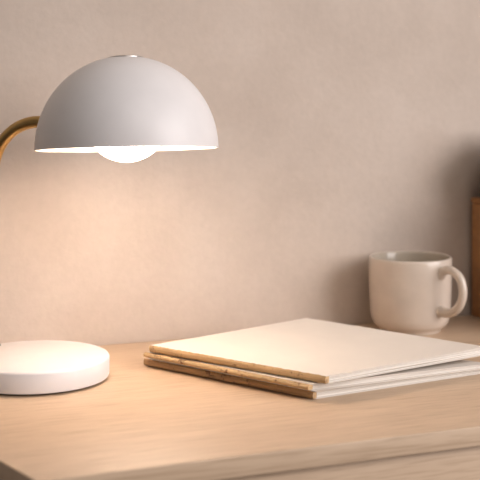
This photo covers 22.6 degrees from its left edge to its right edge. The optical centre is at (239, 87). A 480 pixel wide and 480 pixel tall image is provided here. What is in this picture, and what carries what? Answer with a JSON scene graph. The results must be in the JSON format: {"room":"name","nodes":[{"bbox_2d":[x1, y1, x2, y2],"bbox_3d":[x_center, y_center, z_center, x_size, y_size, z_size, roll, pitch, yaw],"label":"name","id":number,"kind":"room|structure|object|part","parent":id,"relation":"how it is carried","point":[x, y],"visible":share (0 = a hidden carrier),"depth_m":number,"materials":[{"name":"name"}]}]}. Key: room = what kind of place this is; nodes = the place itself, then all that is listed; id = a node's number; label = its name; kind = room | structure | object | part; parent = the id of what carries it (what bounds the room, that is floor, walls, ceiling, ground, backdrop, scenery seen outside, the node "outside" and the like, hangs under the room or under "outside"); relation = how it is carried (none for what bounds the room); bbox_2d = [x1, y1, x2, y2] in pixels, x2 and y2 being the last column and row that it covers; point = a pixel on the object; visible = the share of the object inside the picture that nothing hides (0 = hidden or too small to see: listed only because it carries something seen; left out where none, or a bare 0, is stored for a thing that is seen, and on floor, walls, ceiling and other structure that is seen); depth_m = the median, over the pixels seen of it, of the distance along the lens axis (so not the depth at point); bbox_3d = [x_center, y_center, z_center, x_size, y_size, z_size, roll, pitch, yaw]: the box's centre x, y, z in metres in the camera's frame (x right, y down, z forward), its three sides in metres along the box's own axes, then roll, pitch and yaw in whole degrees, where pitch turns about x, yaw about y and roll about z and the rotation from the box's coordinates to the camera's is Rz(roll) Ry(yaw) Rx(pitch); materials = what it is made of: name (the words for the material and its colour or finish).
{"room":"home office","nodes":[
{"label":"home office","id":0,"kind":"room"},
{"bbox_2d":[0,0,479,345],"bbox_3d":[-0.070,-0.314,1.240,5.200,2.600,0.120,0,0,-22],"label":"wall","id":1,"kind":"structure","parent":0,"point":[348,131],"depth_m":1.20,"materials":[{"name":"paint"}]},
{"bbox_3d":[0.417,1.011,0.035,5.200,0.050,2.720,0,0,-22],"label":"floor","id":2,"kind":"structure","parent":0,"visible":0},
{"bbox_2d":[0,315,479,479],"bbox_3d":[0.216,0.616,1.089,1.083,0.740,0.370,0,0,-22],"label":"desk","id":3,"kind":"object","parent":2,"relation":"on","point":[141,422],"visible":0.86,"depth_m":0.87,"materials":[{"name":"brown wood"}]},
{"bbox_2d":[0,55,218,394],"bbox_3d":[-0.128,0.109,1.003,0.220,0.273,0.152,0,0,5],"label":"desk lamp","id":4,"kind":"object","parent":3,"relation":"on","point":[122,108],"visible":1,"depth_m":0.96,"materials":[{"name":"white metal"}]},
{"bbox_3d":[-0.189,0.125,1.041,0.069,0.202,0.010,0,0,23],"label":"arm","id":5,"kind":"part","parent":4,"relation":"part of","materials":[{"name":"gold metal"}]},
{"bbox_3d":[-0.095,0.012,1.003,0.153,0.078,0.153,1,-5,-22],"label":"lamp shade","id":6,"kind":"part","parent":4,"relation":"part of","materials":[{"name":"white metal"}]},
{"bbox_3d":[-0.095,0.025,1.002,0.071,0.074,0.071,1,-5,-22],"label":"light bulb","id":7,"kind":"part","parent":4,"relation":"part of","materials":[{"name":"white glass"}]},
{"bbox_2d":[144,358,479,398],"bbox_3d":[0.066,0.242,1.049,0.250,0.006,0.173,0,0,39],"label":"booklet","id":8,"kind":"object","parent":3,"relation":"on","point":[318,394],"visible":0.31,"depth_m":0.99,"materials":[{"name":"white paper"}]},
{"bbox_2d":[143,351,479,390],"bbox_3d":[0.065,0.236,1.045,0.246,0.009,0.174,0,0,-31],"label":"booklet","id":9,"kind":"object","parent":8,"relation":"on","point":[458,365],"visible":0.32,"depth_m":0.99,"materials":[{"name":"white paper"}]},
{"bbox_2d":[149,318,479,383],"bbox_3d":[0.066,0.228,1.045,0.225,0.008,0.187,0,0,42],"label":"booklet","id":10,"kind":"object","parent":9,"relation":"on","point":[320,351],"visible":1,"depth_m":1.03,"materials":[{"name":"white paper"}]},
{"bbox_3d":[0.327,0.311,0.950,0.922,0.100,0.018,0,0,-22],"label":"rail","id":11,"kind":"part","parent":3,"relation":"part of","materials":[{"name":"brown wood"}]},
{"bbox_2d":[369,251,466,335],"bbox_3d":[0.183,0.208,1.217,0.104,0.075,0.084,0,0,18],"label":"mug","id":12,"kind":"object","parent":3,"relation":"on","point":[410,292],"visible":0.98,"depth_m":1.18,"materials":[{"name":"beige ceramic"}]},
{"bbox_3d":[0.207,0.201,1.178,0.012,0.052,0.038,0,0,-39],"label":"handle","id":13,"kind":"part","parent":12,"relation":"part of","materials":[{"name":"beige ceramic"}]},
{"bbox_2d":[471,197,479,317],"bbox_3d":[0.362,0.182,1.285,0.202,0.128,0.107,0,0,-22],"label":"storage box","id":14,"kind":"object","parent":3,"relation":"on","point":[475,201],"visible":1,"depth_m":1.29,"materials":[{"name":"brown wood"}]},
{"bbox_3d":[0.362,0.121,1.285,0.202,0.006,0.107,0,0,-22],"label":"lid","id":15,"kind":"part","parent":14,"relation":"part of","materials":[{"name":"brown wood"}]}
]}

